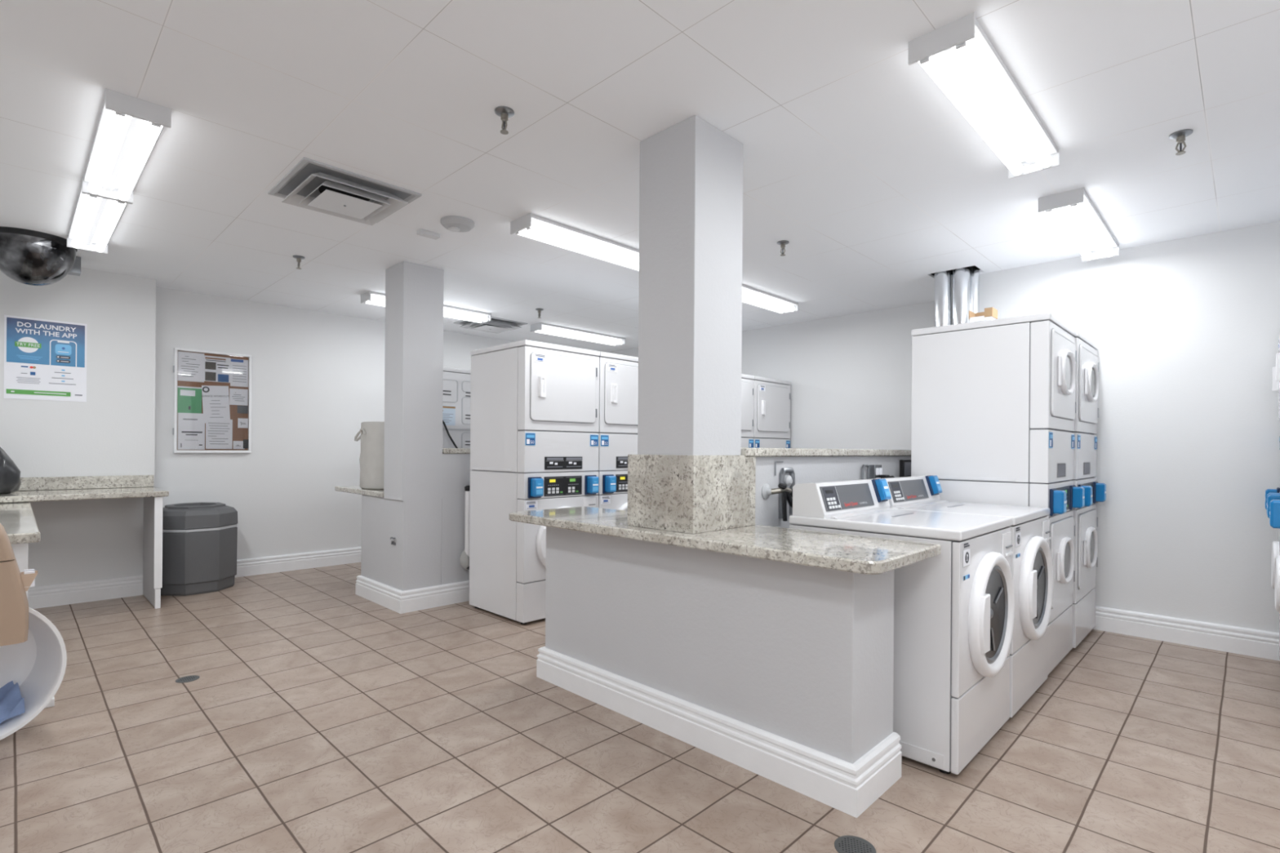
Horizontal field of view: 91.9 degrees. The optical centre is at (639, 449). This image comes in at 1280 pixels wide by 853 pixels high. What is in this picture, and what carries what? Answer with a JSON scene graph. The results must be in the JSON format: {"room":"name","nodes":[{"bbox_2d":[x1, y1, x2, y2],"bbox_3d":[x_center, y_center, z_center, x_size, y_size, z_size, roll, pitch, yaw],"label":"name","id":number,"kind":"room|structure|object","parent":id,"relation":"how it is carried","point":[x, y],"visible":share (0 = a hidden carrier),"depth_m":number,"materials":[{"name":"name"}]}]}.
{"room":"laundry","nodes":[
{"label":"laundry","id":0,"kind":"room"},
{"bbox_2d":[0,267,155,587],"bbox_3d":[-4.885,-0.118,4.575,0.406,2.607,2.013,0,0,45],"label":"wall","id":1,"kind":"structure","parent":0,"point":[113,433],"depth_m":4.87,"materials":[{"name":"paint"}]},
{"bbox_2d":[4,315,87,402],"bbox_3d":[-4.485,-0.678,4.681,0.007,0.610,0.451,0,0,45],"label":"poster","id":2,"kind":"object","parent":1,"relation":"attached to","point":[44,359],"visible":1,"depth_m":4.67,"materials":[{"name":"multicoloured paper"}]},
{"bbox_2d":[6,365,82,396],"bbox_3d":[-4.490,-0.517,4.677,0.003,0.214,0.415,0,0,45],"label":"print","id":3,"kind":"object","parent":2,"relation":"attached to","point":[21,380],"depth_m":4.67,"materials":[{"name":"white paper"}]},
{"bbox_2d":[49,339,76,367],"bbox_3d":[-4.419,-0.739,4.746,0.004,0.195,0.152,0,0,45],"label":"picture","id":4,"kind":"object","parent":2,"relation":"on","point":[63,353],"depth_m":4.74,"materials":[{"name":"blue paper"}]},
{"bbox_2d":[27,575,143,608],"bbox_3d":[-4.674,1.107,4.488,0.030,0.159,1.830,0,0,45],"label":"baseboard","id":5,"kind":"structure","parent":1,"relation":"attached to","point":[40,597],"depth_m":4.82,"materials":[{"name":"paint"}]},
{"bbox_2d":[18,475,153,490],"bbox_3d":[-4.551,0.254,4.602,0.024,0.098,1.485,0,0,45],"label":"backsplash","id":6,"kind":"structure","parent":1,"relation":"attached to","point":[37,483],"depth_m":4.82,"materials":[{"name":"stone"}]},
{"bbox_2d":[154,286,515,559],"bbox_3d":[-2.439,-0.101,7.260,0.122,2.607,5.246,0,0,45],"label":"wall","id":7,"kind":"structure","parent":0,"point":[317,375],"depth_m":6.10,"materials":[{"name":"paint"}]},
{"bbox_2d":[172,347,252,453],"bbox_3d":[-3.899,-0.433,5.661,0.037,0.927,0.598,0,0,45],"label":"bulletin board","id":8,"kind":"object","parent":7,"relation":"attached to","point":[212,389],"visible":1,"depth_m":5.65,"materials":[{"name":"paper"}]},
{"bbox_2d":[235,546,361,577],"bbox_3d":[-2.436,1.123,7.163,0.030,0.159,5.124,0,0,45],"label":"baseboard","id":9,"kind":"structure","parent":7,"relation":"attached to","point":[273,564],"depth_m":6.16,"materials":[{"name":"paint"}]},
{"bbox_2d":[360,261,444,591],"bbox_3d":[-1.928,-0.097,4.980,0.787,2.607,0.323,0,0,45],"label":"column","id":10,"kind":"structure","parent":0,"point":[409,511],"depth_m":4.71,"materials":[{"name":"paint"}]},
{"bbox_2d":[334,485,383,497],"bbox_3d":[-2.236,0.350,5.292,1.013,0.043,0.351,0,0,45],"label":"shelf","id":11,"kind":"object","parent":10,"relation":"attached to","point":[349,489],"visible":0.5,"depth_m":5.16,"materials":[{"name":"beige stone"}]},
{"bbox_2d":[354,421,384,489],"bbox_3d":[-2.257,0.048,5.279,0.518,0.561,0.289,0,0,45],"label":"dispenser","id":12,"kind":"object","parent":11,"relation":"on","point":[371,460],"visible":0.66,"depth_m":5.09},
{"bbox_2d":[390,537,396,545],"bbox_3d":[-1.876,0.691,4.692,0.078,0.061,0.030,0,0,45],"label":"outlet","id":13,"kind":"object","parent":10,"relation":"attached to","point":[393,540],"visible":1,"depth_m":4.68,"materials":[{"name":"paint"}]},
{"bbox_2d":[440,453,470,584],"bbox_3d":[-0.382,0.629,6.207,0.297,1.177,3.608,0,0,45],"label":"wall","id":14,"kind":"structure","parent":0,"point":[455,467],"depth_m":4.89,"materials":[{"name":"paint"}]},
{"bbox_2d":[442,448,470,453],"bbox_3d":[-0.384,0.018,6.213,0.342,0.041,3.596,0,0,45],"label":"granite ledge","id":15,"kind":"object","parent":14,"relation":"on","point":[445,451],"visible":0.13,"depth_m":4.89,"materials":[{"name":"beige stone"}]},
{"bbox_2d":[459,484,470,569],"bbox_3d":[-1.370,0.619,4.918,0.114,0.671,0.101,0,0,0],"label":"hose","id":16,"kind":"object","parent":14,"relation":"attached to","point":[464,556],"visible":0.7,"depth_m":4.88,"materials":[{"name":"white plastic"}]},
{"bbox_2d":[0,0,1279,352],"bbox_3d":[-0.354,-1.580,3.803,7.930,0.381,7.259,0,0,45],"label":"ceiling","id":17,"kind":"structure","parent":0,"point":[877,184],"depth_m":2.70,"materials":[{"name":"white"}]},
{"bbox_2d":[0,226,80,286],"bbox_3d":[-4.127,-1.260,4.226,0.622,0.313,0.488,0,0,45],"label":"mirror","id":18,"kind":"object","parent":17,"relation":"attached to","point":[27,256],"visible":0.98,"depth_m":4.05,"materials":[{"name":"black plastic"}]},
{"bbox_2d":[66,177,132,253],"bbox_3d":[-3.265,-1.370,3.720,1.247,0.081,0.204,0,0,45],"label":"fluorescent light","id":19,"kind":"object","parent":17,"relation":"attached to","point":[95,220],"visible":0.72,"depth_m":3.69,"materials":[{"name":"white plastic"}]},
{"bbox_2d":[82,88,171,204],"bbox_3d":[-2.407,-1.364,2.875,1.144,0.081,0.204,0,0,45],"label":"fluorescent light","id":20,"kind":"object","parent":17,"relation":"attached to","point":[128,130],"visible":1,"depth_m":2.73,"materials":[{"name":"white plastic"}]},
{"bbox_2d":[292,255,305,269],"bbox_3d":[-2.485,-1.361,4.510,0.079,0.087,0.079,0,0,45],"label":"sprinkler head","id":21,"kind":"object","parent":17,"relation":"attached to","point":[299,258],"visible":1,"depth_m":4.50},
{"bbox_2d":[267,157,422,226],"bbox_3d":[-1.609,-1.362,3.378,0.592,0.071,0.592,0,0,45],"label":"ceiling vent","id":22,"kind":"object","parent":17,"relation":"in","point":[311,184],"visible":1,"depth_m":3.32,"materials":[{"name":"grey plastic"}]},
{"bbox_2d":[360,290,385,306],"bbox_3d":[-2.315,-1.363,5.450,0.503,0.081,0.329,0,0,45],"label":"fluorescent light","id":23,"kind":"object","parent":17,"relation":"attached to","point":[369,297],"depth_m":5.56,"materials":[{"name":"white plastic"}]},
{"bbox_2d":[417,228,439,239],"bbox_3d":[-1.359,-1.383,3.979,0.055,0.027,0.134,0,0,45],"label":"sensor","id":24,"kind":"object","parent":17,"relation":"attached to","point":[420,232],"visible":1,"depth_m":3.96,"materials":[{"name":"white plastic"}]},
{"bbox_2d":[440,215,474,232],"bbox_3d":[-1.117,-1.368,3.791,0.201,0.053,0.201,0,0,45],"label":"smoke detector","id":25,"kind":"object","parent":17,"relation":"attached to","point":[451,223],"visible":1,"depth_m":3.74,"materials":[{"name":"grey plastic"}]},
{"bbox_2d":[443,304,491,323],"bbox_3d":[-1.716,-1.359,6.044,0.477,0.081,0.676,0,0,45],"label":"fluorescent light","id":26,"kind":"object","parent":17,"relation":"attached to","point":[451,312],"depth_m":6.21,"materials":[{"name":"white plastic"}]},
{"bbox_2d":[453,316,527,333],"bbox_3d":[-1.650,-1.363,6.835,0.580,0.071,0.580,0,0,45],"label":"ceiling vent","id":27,"kind":"object","parent":17,"relation":"in","point":[496,325],"visible":0.84,"depth_m":6.79,"materials":[{"name":"grey metal"}]},
{"bbox_2d":[494,106,514,134],"bbox_3d":[-0.557,-1.347,2.547,0.079,0.087,0.079,0,0,45],"label":"sprinkler head","id":28,"kind":"object","parent":17,"relation":"attached to","point":[504,113],"visible":1,"depth_m":2.54},
{"bbox_2d":[535,308,543,318],"bbox_3d":[-0.998,-1.351,6.149,0.079,0.087,0.079,0,0,45],"label":"sprinkler head","id":29,"kind":"object","parent":17,"relation":"attached to","point":[539,310],"visible":1,"depth_m":6.14},
{"bbox_2d":[510,213,639,271],"bbox_3d":[-0.291,-1.349,4.147,0.204,0.081,1.220,0,0,45],"label":"fluorescent light","id":30,"kind":"object","parent":17,"relation":"attached to","point":[531,226],"visible":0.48,"depth_m":3.96,"materials":[{"name":"white plastic"}]},
{"bbox_2d":[530,322,625,346],"bbox_3d":[-0.705,-1.351,7.316,0.204,0.081,1.281,0,0,45],"label":"fluorescent light","id":31,"kind":"object","parent":17,"relation":"attached to","point":[544,328],"visible":1,"depth_m":7.21,"materials":[{"name":"white plastic"}]},
{"bbox_2d":[742,284,798,314],"bbox_3d":[0.983,-1.339,5.439,0.204,0.081,1.220,0,0,45],"label":"fluorescent light","id":32,"kind":"object","parent":17,"relation":"attached to","point":[750,295],"visible":0.48,"depth_m":5.55,"materials":[{"name":"white plastic"}]},
{"bbox_2d":[777,240,789,256],"bbox_3d":[0.951,-1.337,4.122,0.079,0.087,0.079,0,0,45],"label":"sprinkler head","id":33,"kind":"object","parent":17,"relation":"attached to","point":[784,242],"visible":1,"depth_m":4.11},
{"bbox_2d":[934,270,951,327],"bbox_3d":[2.367,-0.823,4.834,0.130,1.643,0.129,0,0,45],"label":"vent duct","id":34,"kind":"object","parent":17,"relation":"attached to","point":[943,280],"visible":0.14,"depth_m":4.79,"materials":[{"name":"metal"}]},
{"bbox_2d":[951,266,970,324],"bbox_3d":[2.467,-0.822,4.753,0.130,1.643,0.129,0,0,45],"label":"vent duct","id":35,"kind":"object","parent":17,"relation":"attached to","point":[961,277],"visible":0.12,"depth_m":4.71,"materials":[{"name":"metal"}]},
{"bbox_2d":[969,265,979,313],"bbox_3d":[2.579,-0.822,4.788,0.094,1.643,0.093,0,0,45],"label":"vent duct","id":36,"kind":"object","parent":17,"relation":"attached to","point":[975,271],"visible":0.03,"depth_m":4.75,"materials":[{"name":"metal"}]},
{"bbox_2d":[908,12,1059,178],"bbox_3d":[1.412,-1.337,2.462,0.204,0.081,1.229,0,0,45],"label":"fluorescent light","id":37,"kind":"object","parent":17,"relation":"attached to","point":[958,55],"visible":1,"depth_m":2.30,"materials":[{"name":"white plastic"}]},
{"bbox_2d":[1038,187,1119,262],"bbox_3d":[2.675,-1.327,3.744,0.204,0.081,1.229,0,0,45],"label":"fluorescent light","id":38,"kind":"object","parent":17,"relation":"attached to","point":[1072,211],"visible":1,"depth_m":3.60,"materials":[{"name":"white plastic"}]},
{"bbox_2d":[1168,128,1193,155],"bbox_3d":[2.344,-1.327,2.685,0.079,0.087,0.079,0,0,45],"label":"sprinkler head","id":39,"kind":"object","parent":17,"relation":"attached to","point":[1180,135],"visible":1,"depth_m":2.67},
{"bbox_2d":[0,562,1279,852],"bbox_3d":[-0.374,1.263,3.803,7.930,0.092,7.259,0,0,45],"label":"floor","id":40,"kind":"structure","parent":0,"point":[320,716],"depth_m":2.46,"materials":[{"name":"tile"}]},
{"bbox_2d":[0,523,38,646],"bbox_3d":[-2.587,0.721,2.345,0.146,0.961,0.438,0,0,45],"label":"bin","id":41,"kind":"object","parent":40,"relation":"on","point":[14,584],"visible":1,"depth_m":2.40,"materials":[{"name":"plastic"}]},
{"bbox_2d":[20,568,38,591],"bbox_3d":[-2.447,0.522,2.481,0.067,0.079,0.049,0,0,45],"label":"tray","id":42,"kind":"object","parent":41,"relation":"on","point":[27,577],"depth_m":2.46,"materials":[{"name":"beige plastic"}]},
{"bbox_2d":[0,502,54,708],"bbox_3d":[-3.787,0.774,3.367,2.516,0.837,0.805,0,0,45],"label":"countertop","id":43,"kind":"structure","parent":40,"relation":"on","point":[18,519],"depth_m":2.89,"materials":[{"name":"stone"}]},
{"bbox_2d":[0,502,40,544],"bbox_3d":[-3.803,0.378,3.348,2.516,0.044,0.750,0,0,45],"label":"countertop","id":44,"kind":"structure","parent":43,"relation":"on","point":[18,519],"depth_m":3.06,"materials":[{"name":"stone"}]},
{"bbox_2d":[0,607,66,740],"bbox_3d":[-2.768,0.896,2.534,0.257,0.609,0.609,0,0,45],"label":"tub","id":45,"kind":"object","parent":40,"relation":"on","point":[37,664],"visible":0.71,"depth_m":2.69,"materials":[{"name":"white plastic"}]},
{"bbox_2d":[0,680,25,724],"bbox_3d":[-2.758,1.083,2.523,0.186,0.181,0.357,0,0,45],"label":"cloth","id":46,"kind":"object","parent":45,"relation":"in","point":[11,702],"visible":1,"depth_m":2.58,"materials":[{"name":"blue fabric"}]},
{"bbox_2d":[0,475,168,608],"bbox_3d":[-4.324,0.698,4.381,0.662,0.982,1.494,0,0,45],"label":"countertop","id":47,"kind":"structure","parent":40,"relation":"on","point":[81,487],"depth_m":4.67,"materials":[{"name":"stone"}]},
{"bbox_2d":[0,447,21,493],"bbox_3d":[-4.494,0.076,4.232,0.376,0.458,0.381,0,0,45],"label":"garbage bag","id":48,"kind":"object","parent":47,"relation":"on","point":[10,473],"visible":1,"depth_m":4.26,"materials":[{"name":"grey plastic"}]},
{"bbox_2d":[0,486,168,502],"bbox_3d":[-4.322,0.327,4.381,0.662,0.041,1.494,0,0,45],"label":"countertop","id":49,"kind":"structure","parent":47,"relation":"on","point":[126,492],"depth_m":4.43,"materials":[{"name":"stone"}]},
{"bbox_2d":[175,675,199,683],"bbox_3d":[-2.371,1.202,3.245,0.104,0.003,0.104,0,0,45],"label":"floor drain","id":50,"kind":"object","parent":40,"relation":"on","point":[193,677],"visible":1,"depth_m":3.24,"materials":[{"name":"metal"}]},
{"bbox_2d":[160,502,237,595],"bbox_3d":[-3.816,0.830,5.314,0.573,0.726,0.573,0,0,45],"label":"trash bin","id":51,"kind":"object","parent":40,"relation":"on","point":[200,539],"visible":0.85,"depth_m":5.11,"materials":[{"name":"grey plastic"}]},
{"bbox_2d":[355,574,469,613],"bbox_3d":[-0.689,1.136,6.247,0.848,0.159,3.916,0,0,45],"label":"baseboard","id":52,"kind":"structure","parent":40,"relation":"on","point":[398,601],"depth_m":4.77,"materials":[{"name":"paint"}]},
{"bbox_2d":[442,367,471,448],"bbox_3d":[-1.945,0.210,6.104,0.732,1.949,0.686,0,0,45],"label":"dryer","id":53,"kind":"object","parent":40,"relation":"on","point":[456,382],"visible":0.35,"depth_m":5.81,"materials":[{"name":"metal"}]},
{"bbox_2d":[442,420,457,448],"bbox_3d":[-1.763,0.145,5.731,0.221,0.905,0.029,0,0,-43],"label":"hanging cord","id":54,"kind":"object","parent":53,"relation":"hanging from","point":[443,422],"visible":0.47,"depth_m":5.71,"materials":[{"name":"black plastic"}]},
{"bbox_2d":[469,339,599,624],"bbox_3d":[-0.792,0.229,4.726,0.788,1.970,0.688,0,0,45],"label":"laundry machine","id":55,"kind":"object","parent":40,"relation":"on","point":[535,405],"visible":0.7,"depth_m":4.46,"materials":[{"name":"metal"}]},
{"bbox_2d":[535,480,542,495],"bbox_3d":[-0.692,0.262,4.267,0.002,0.104,0.061,0,0,45],"label":"print","id":56,"kind":"object","parent":55,"relation":"attached to","point":[539,483],"depth_m":4.27,"materials":[{"name":"blue plastic"}]},
{"bbox_2d":[592,478,598,492],"bbox_3d":[-0.333,0.265,4.632,0.002,0.104,0.061,0,0,45],"label":"print","id":57,"kind":"object","parent":55,"relation":"attached to","point":[595,481],"depth_m":4.63,"materials":[{"name":"blue plastic"}]},
{"bbox_2d":[596,351,638,511],"bbox_3d":[-0.306,0.233,5.220,0.788,1.970,0.688,0,0,45],"label":"laundry machine","id":58,"kind":"object","parent":40,"relation":"on","point":[618,373],"visible":0.33,"depth_m":4.86,"materials":[{"name":"metal"}]},
{"bbox_2d":[609,477,616,491],"bbox_3d":[-0.206,0.265,4.761,0.002,0.104,0.061,0,0,45],"label":"print","id":59,"kind":"object","parent":58,"relation":"attached to","point":[612,480],"depth_m":4.76,"materials":[{"name":"blue plastic"}]},
{"bbox_2d":[741,373,754,448],"bbox_3d":[0.666,0.239,6.206,0.788,1.970,0.688,0,0,45],"label":"laundry machine","id":60,"kind":"object","parent":40,"relation":"on","point":[747,380],"visible":0.08,"depth_m":6.12,"materials":[{"name":"metal"}]},
{"bbox_2d":[752,376,791,448],"bbox_3d":[1.152,0.243,6.699,0.788,1.970,0.688,0,0,45],"label":"laundry machine","id":61,"kind":"object","parent":40,"relation":"on","point":[771,428],"visible":0.19,"depth_m":6.43,"materials":[{"name":"metal"}]},
{"bbox_2d":[834,835,875,852],"bbox_3d":[0.661,1.223,1.902,0.122,0.003,0.122,0,0,45],"label":"floor drain","id":62,"kind":"object","parent":40,"relation":"on","point":[846,843],"visible":1,"depth_m":1.91,"materials":[{"name":"metal"}]},
{"bbox_2d":[789,478,1014,774],"bbox_3d":[1.185,0.688,2.772,0.772,1.081,0.699,0,0,45],"label":"washer","id":63,"kind":"object","parent":40,"relation":"on","point":[954,608],"visible":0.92,"depth_m":2.42,"materials":[{"name":"metal"}]},
{"bbox_2d":[880,480,891,497],"bbox_3d":[1.230,0.195,3.095,0.027,0.082,0.058,0,0,45],"label":"print","id":64,"kind":"object","parent":63,"relation":"attached to","point":[885,492],"depth_m":3.08,"materials":[{"name":"blue plastic"}]},
{"bbox_2d":[881,475,1053,717],"bbox_3d":[1.684,0.691,3.269,0.772,1.081,0.699,0,0,45],"label":"washer","id":65,"kind":"object","parent":40,"relation":"on","point":[1031,560],"visible":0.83,"depth_m":3.04,"materials":[{"name":"metal"}]},
{"bbox_2d":[933,476,942,491],"bbox_3d":[1.729,0.199,3.593,0.027,0.082,0.058,0,0,45],"label":"print","id":66,"kind":"object","parent":65,"relation":"attached to","point":[937,487],"depth_m":3.58,"materials":[{"name":"blue plastic"}]},
{"bbox_2d":[911,312,1084,675],"bbox_3d":[2.183,0.250,3.782,0.788,1.970,0.688,0,0,45],"label":"laundry machine","id":67,"kind":"object","parent":40,"relation":"on","point":[994,405],"visible":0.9,"depth_m":3.52,"materials":[{"name":"metal"}]},
{"bbox_2d":[968,306,997,322],"bbox_3d":[2.349,-0.844,4.239,0.146,0.220,0.123,0,0,45],"label":"carton","id":68,"kind":"object","parent":67,"relation":"on","point":[989,313],"visible":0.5,"depth_m":4.20,"materials":[{"name":"beige cardboard"}]},
{"bbox_2d":[1063,493,1066,512],"bbox_3d":[2.282,0.283,3.323,0.002,0.104,0.061,0,0,45],"label":"print","id":69,"kind":"object","parent":67,"relation":"attached to","point":[1064,494],"depth_m":3.31,"materials":[{"name":"blue"}]},
{"bbox_2d":[1082,488,1084,506],"bbox_3d":[2.642,0.286,3.688,0.002,0.104,0.061,0,0,45],"label":"print","id":70,"kind":"object","parent":67,"relation":"attached to","point":[1083,490],"depth_m":3.69,"materials":[{"name":"blue"}]},
{"bbox_2d":[1071,330,1106,648],"bbox_3d":[2.677,0.254,4.267,0.788,1.970,0.688,0,0,45],"label":"laundry machine","id":71,"kind":"object","parent":40,"relation":"on","point":[1087,366],"visible":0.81,"depth_m":3.94,"materials":[{"name":"metal"}]},
{"bbox_2d":[1090,488,1092,504],"bbox_3d":[2.777,0.286,3.808,0.002,0.104,0.061,0,0,45],"label":"print","id":72,"kind":"object","parent":71,"relation":"attached to","point":[1091,488],"depth_m":3.80,"materials":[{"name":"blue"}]},
{"bbox_2d":[1104,484,1106,500],"bbox_3d":[3.137,0.289,4.173,0.002,0.104,0.061,0,0,45],"label":"print","id":73,"kind":"object","parent":71,"relation":"attached to","point":[1104,485],"depth_m":4.17,"materials":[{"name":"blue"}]},
{"bbox_2d":[1265,337,1279,661],"bbox_3d":[3.777,0.262,3.182,0.788,1.970,0.688,0,0,45],"label":"laundry machine","id":74,"kind":"object","parent":40,"relation":"on","point":[1275,551],"visible":0.44,"depth_m":3.53,"materials":[{"name":"metal"}]},
{"bbox_2d":[1266,353,1279,612],"bbox_3d":[3.291,0.258,2.689,0.788,1.970,0.688,0,0,45],"label":"laundry machine","id":75,"kind":"object","parent":40,"relation":"on","point":[1273,500],"visible":1,"depth_m":2.85,"materials":[{"name":"metal"}]},
{"bbox_2d":[545,526,893,764],"bbox_3d":[0.227,0.805,2.830,1.729,0.833,0.340,0,0,45],"label":"wall partition","id":76,"kind":"structure","parent":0,"point":[803,655],"depth_m":2.44,"materials":[{"name":"paint"}]},
{"bbox_2d":[536,646,902,817],"bbox_3d":[0.214,1.142,2.820,1.790,0.159,0.370,0,0,45],"label":"baseboard","id":77,"kind":"structure","parent":76,"relation":"attached to","point":[850,788],"depth_m":2.39,"materials":[{"name":"paint"}]},
{"bbox_2d":[509,506,941,574],"bbox_3d":[0.197,0.366,2.825,2.043,0.042,0.558,0,0,45],"label":"countertop","id":78,"kind":"structure","parent":76,"relation":"on","point":[860,554],"depth_m":2.37,"materials":[{"name":"beige stone"}]},
{"bbox_2d":[637,115,911,528],"bbox_3d":[1.267,-0.074,3.853,0.326,2.607,3.312,0,0,45],"label":"wall","id":79,"kind":"structure","parent":0,"point":[691,181],"depth_m":2.68,"materials":[{"name":"paint"}]},
{"bbox_2d":[627,454,755,533],"bbox_3d":[0.238,0.184,2.833,0.387,0.322,0.448,0,0,45],"label":"cladding","id":80,"kind":"object","parent":79,"relation":"attached to","point":[679,493],"visible":0.9,"depth_m":2.67,"materials":[{"name":"stone"}]},
{"bbox_2d":[760,467,795,521],"bbox_3d":[0.717,0.215,2.985,0.139,0.252,0.276,0,0,45],"label":"water valve","id":81,"kind":"object","parent":79,"relation":"attached to","point":[785,494],"visible":0.91,"depth_m":2.97,"materials":[{"name":"grey metal"}]},
{"bbox_2d":[770,483,791,494],"bbox_3d":[0.676,0.186,2.949,0.123,0.054,0.052,0,0,-27],"label":"tap","id":82,"kind":"object","parent":81,"relation":"on","point":[783,489],"depth_m":2.93,"materials":[{"name":"silver metal"}]},
{"bbox_2d":[774,461,783,475],"bbox_3d":[0.681,0.091,3.031,0.007,0.071,0.071,0,0,45],"label":"wall bracket","id":83,"kind":"object","parent":79,"relation":"attached to","point":[775,462],"visible":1,"depth_m":3.01,"materials":[{"name":"metal"}]},
{"bbox_2d":[741,447,911,457],"bbox_3d":[1.390,0.018,3.966,0.351,0.041,2.965,0,0,45],"label":"granite ledge","id":84,"kind":"object","parent":79,"relation":"on","point":[747,452],"visible":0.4,"depth_m":3.26,"materials":[{"name":"beige stone"}]},
{"bbox_2d":[861,464,894,479],"bbox_3d":[1.462,0.166,3.779,0.383,0.154,0.081,0,0,-41],"label":"power outlet","id":85,"kind":"object","parent":79,"relation":"attached to","point":[873,471],"visible":0.58,"depth_m":3.74,"materials":[{"name":"metal"}]},
{"bbox_2d":[875,467,882,478],"bbox_3d":[1.453,0.160,3.766,0.009,0.098,0.079,0,0,45],"label":"socket","id":86,"kind":"object","parent":85,"relation":"attached to","point":[878,470],"depth_m":3.77,"materials":[{"name":"white plastic"}]},
{"bbox_2d":[899,459,911,477],"bbox_3d":[1.772,0.128,4.127,0.030,0.122,0.137,0,0,45],"label":"junction box","id":87,"kind":"object","parent":79,"relation":"attached to","point":[904,464],"visible":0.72,"depth_m":4.09,"materials":[{"name":"black"}]},
{"bbox_2d":[607,298,952,449],"bbox_3d":[1.228,-0.075,7.244,5.124,2.607,0.122,0,0,45],"label":"wall","id":88,"kind":"structure","parent":0,"point":[850,375],"depth_m":6.31,"materials":[{"name":"paint"}]},
{"bbox_2d":[979,221,1279,632],"bbox_3d":[3.773,-0.057,4.265,2.684,2.607,0.793,0,0,45],"label":"wall","id":89,"kind":"structure","parent":0,"point":[1186,331],"depth_m":3.99,"materials":[{"name":"paint"}]},
{"bbox_2d":[1092,605,1279,660],"bbox_3d":[3.426,1.165,4.020,2.516,0.159,0.030,0,0,45],"label":"baseboard","id":90,"kind":"structure","parent":89,"relation":"attached to","point":[1223,637],"depth_m":3.93,"materials":[{"name":"paint"}]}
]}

